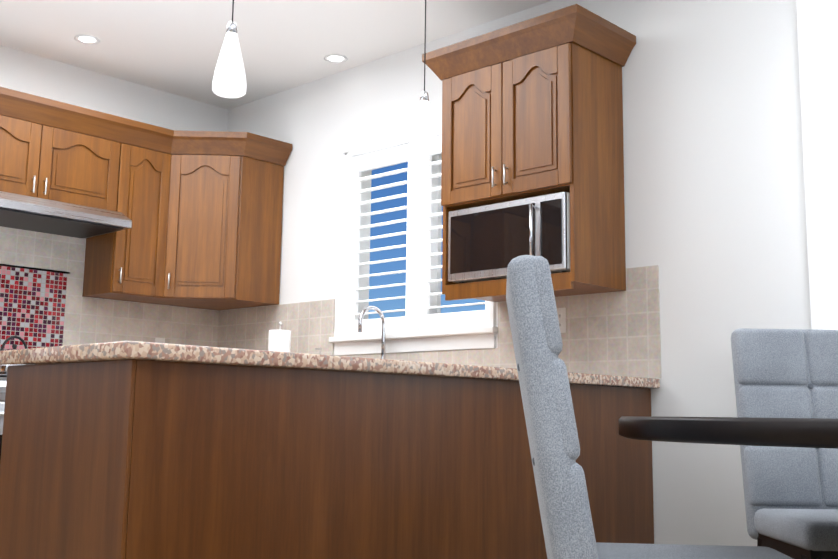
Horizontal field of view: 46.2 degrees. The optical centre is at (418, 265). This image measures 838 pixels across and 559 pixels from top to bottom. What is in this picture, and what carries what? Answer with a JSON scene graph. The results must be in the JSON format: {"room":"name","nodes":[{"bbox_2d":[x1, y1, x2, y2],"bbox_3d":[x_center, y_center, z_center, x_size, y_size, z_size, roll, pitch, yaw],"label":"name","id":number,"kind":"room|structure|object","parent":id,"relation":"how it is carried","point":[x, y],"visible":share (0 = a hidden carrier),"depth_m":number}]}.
{"room":"kitchen","nodes":[
{"label":"kitchen","id":0,"kind":"room"},
{"bbox_2d":[0,0,551,109],"bbox_3d":[-0.674,-1.969,0.711,9.300,0.120,8.150,-7,-12,43],"label":"ceiling","id":1,"kind":"structure","parent":0,"point":[172,46],"depth_m":5.20},
{"bbox_2d":[74,35,99,44],"bbox_3d":[-1.792,-1.217,5.302,0.136,0.006,0.136,-7,-12,43],"label":"recessed light","id":2,"kind":"object","parent":1,"relation":"in","point":[88,39],"visible":1,"depth_m":5.30},
{"bbox_2d":[212,0,246,97],"bbox_3d":[-0.612,-1.030,3.271,0.120,0.958,0.120,-7,-12,43],"label":"pendant light","id":3,"kind":"object","parent":1,"relation":"hanging from","point":[229,79],"visible":1,"depth_m":3.18},
{"bbox_2d":[324,54,347,62],"bbox_3d":[-0.469,-1.163,5.536,0.136,0.006,0.136,-7,-12,43],"label":"recessed light","id":4,"kind":"object","parent":1,"relation":"in","point":[334,58],"visible":1,"depth_m":5.53},
{"bbox_2d":[410,0,437,154],"bbox_3d":[0.025,-0.919,3.940,0.120,0.958,0.120,-7,-12,43],"label":"pendant light","id":5,"kind":"object","parent":1,"relation":"hanging from","point":[423,140],"visible":1,"depth_m":3.85},
{"bbox_2d":[0,0,810,545],"bbox_3d":[-0.693,-0.555,0.495,9.300,2.740,8.150,-7,-12,43],"label":"wall","id":6,"kind":"structure","parent":0,"point":[714,202],"depth_m":4.11},
{"bbox_2d":[0,87,119,210],"bbox_3d":[-2.110,-0.591,5.278,0.329,0.536,0.920,-7,-12,43],"label":"upper cabinet","id":7,"kind":"object","parent":6,"relation":"attached to","point":[50,149],"depth_m":5.23},
{"bbox_2d":[0,191,131,238],"bbox_3d":[-2.049,-0.278,5.169,0.509,0.110,0.900,-7,-12,43],"label":"range hood","id":8,"kind":"object","parent":7,"relation":"attached to","point":[24,212],"visible":0.95,"depth_m":5.14},
{"bbox_2d":[0,226,219,346],"bbox_3d":[-2.302,0.135,5.226,0.008,0.916,2.910,-7,-12,43],"label":"tile backsplash","id":9,"kind":"structure","parent":6,"relation":"attached to","point":[87,320],"depth_m":5.65},
{"bbox_2d":[0,264,69,349],"bbox_3d":[-2.212,0.267,5.290,0.006,0.540,0.660,-7,-12,43],"label":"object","id":10,"kind":"structure","parent":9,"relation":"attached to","point":[32,307],"depth_m":5.39},
{"bbox_2d":[155,338,164,342],"bbox_3d":[-1.570,0.498,5.947,0.007,0.114,0.070,-7,-12,43],"label":"electrical outlet","id":11,"kind":"object","parent":9,"relation":"attached to","point":[159,340],"visible":0.12,"depth_m":5.95},
{"bbox_2d":[82,117,179,302],"bbox_3d":[-1.653,-0.298,5.698,0.371,0.976,0.378,-7,-12,43],"label":"upper cabinet","id":12,"kind":"object","parent":6,"relation":"attached to","point":[123,265],"depth_m":5.56},
{"bbox_2d":[150,129,287,310],"bbox_3d":[-1.281,-0.259,5.914,0.614,0.976,0.672,-7,-12,43],"label":"upper cabinet","id":13,"kind":"object","parent":6,"relation":"attached to","point":[201,211],"depth_m":5.73},
{"bbox_2d":[329,122,497,354],"bbox_3d":[0.014,-0.128,5.249,1.180,1.190,0.245,-7,-12,43],"label":"window","id":14,"kind":"structure","parent":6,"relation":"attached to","point":[424,323],"depth_m":5.31},
{"bbox_2d":[216,265,661,377],"bbox_3d":[-0.138,0.383,5.195,3.155,0.476,0.008,-7,-12,43],"label":"tile backsplash","id":15,"kind":"structure","parent":6,"relation":"attached to","point":[617,333],"depth_m":4.41},
{"bbox_2d":[557,308,565,332],"bbox_3d":[0.637,0.252,4.465,0.070,0.114,0.007,-7,-12,43],"label":"electrical outlet","id":16,"kind":"object","parent":15,"relation":"attached to","point":[561,312],"visible":0.48,"depth_m":4.45},
{"bbox_2d":[422,4,635,301],"bbox_3d":[0.482,-0.430,4.407,0.870,1.165,0.464,-7,-12,43],"label":"upper cabinet","id":17,"kind":"object","parent":6,"relation":"attached to","point":[532,107],"visible":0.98,"depth_m":4.24},
{"bbox_2d":[448,191,569,283],"bbox_3d":[0.480,-0.091,4.351,0.640,0.331,0.427,-7,-12,43],"label":"microwave","id":18,"kind":"object","parent":17,"relation":"in","point":[488,242],"visible":0.52,"depth_m":4.22},
{"bbox_2d":[796,0,837,329],"bbox_3d":[2.580,-0.446,2.853,2.900,1.665,0.250,-7,-12,43],"label":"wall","id":19,"kind":"structure","parent":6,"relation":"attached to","point":[817,24],"depth_m":3.75},
{"bbox_2d":[358,306,659,387],"bbox_3d":[-0.366,0.498,4.928,3.146,0.625,0.659,-7,-12,43],"label":"countertop","id":20,"kind":"structure","parent":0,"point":[577,378],"depth_m":3.91},
{"bbox_2d":[268,321,290,351],"bbox_3d":[-0.781,0.486,5.490,0.150,0.347,0.150,-7,-12,43],"label":"paper towel holder","id":21,"kind":"object","parent":20,"relation":"on","point":[279,340],"visible":0.48,"depth_m":5.45},
{"bbox_3d":[-0.713,0.858,0.279,9.300,0.120,8.150,-7,-12,43],"label":"floor","id":22,"kind":"structure","parent":0,"visible":0},
{"bbox_2d":[0,374,6,459],"bbox_3d":[-1.983,1.021,4.898,0.712,0.918,0.804,-7,-12,43],"label":"stove","id":23,"kind":"object","parent":22,"relation":"on","point":[3,379],"visible":0.06,"depth_m":4.57},
{"bbox_2d":[0,335,27,374],"bbox_3d":[-2.110,0.468,5.052,0.184,0.217,0.238,-7,-12,43],"label":"kettle","id":24,"kind":"object","parent":23,"relation":"on","point":[3,369],"visible":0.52,"depth_m":5.04},
{"bbox_2d":[0,359,299,558],"bbox_3d":[-0.772,0.721,2.694,0.681,0.880,0.492,-7,-12,43],"label":"base cabinet","id":25,"kind":"object","parent":22,"relation":"on","point":[132,459],"depth_m":2.51},
{"bbox_2d":[0,341,571,383],"bbox_3d":[-0.332,0.339,3.203,0.725,0.040,1.812,-7,-12,43],"label":"countertop","id":26,"kind":"structure","parent":25,"relation":"on","point":[118,350],"depth_m":2.62},
{"bbox_2d":[292,369,407,558],"bbox_3d":[-0.454,0.778,3.037,0.669,0.880,0.450,-7,-12,43],"label":"base cabinet","id":27,"kind":"object","parent":22,"relation":"on","point":[352,429],"depth_m":2.85},
{"bbox_2d":[408,375,499,558],"bbox_3d":[-0.146,0.831,3.360,0.669,0.880,0.450,-7,-12,43],"label":"base cabinet","id":28,"kind":"object","parent":22,"relation":"on","point":[454,423],"depth_m":3.17},
{"bbox_2d":[500,380,546,558],"bbox_3d":[0.144,0.882,3.665,0.669,0.880,0.397,-7,-12,43],"label":"base cabinet","id":29,"kind":"object","parent":22,"relation":"on","point":[521,530],"depth_m":3.40},
{"bbox_2d":[506,255,792,558],"bbox_3d":[0.496,0.545,2.065,0.622,1.079,0.490,0,-9,5],"label":"chair","id":30,"kind":"object","parent":22,"relation":"on","point":[563,502],"visible":1,"depth_m":1.90},
{"bbox_2d":[618,416,837,448],"bbox_3d":[1.198,0.737,2.200,1.460,0.769,1.460,-7,-12,43],"label":"dining table","id":31,"kind":"object","parent":22,"relation":"on","point":[804,432],"visible":1,"depth_m":1.85},
{"bbox_2d":[731,328,837,558],"bbox_3d":[1.343,0.718,3.119,0.490,1.079,0.622,1,-9,0],"label":"chair","id":32,"kind":"object","parent":22,"relation":"on","point":[791,500],"visible":0.9,"depth_m":3.31}
]}

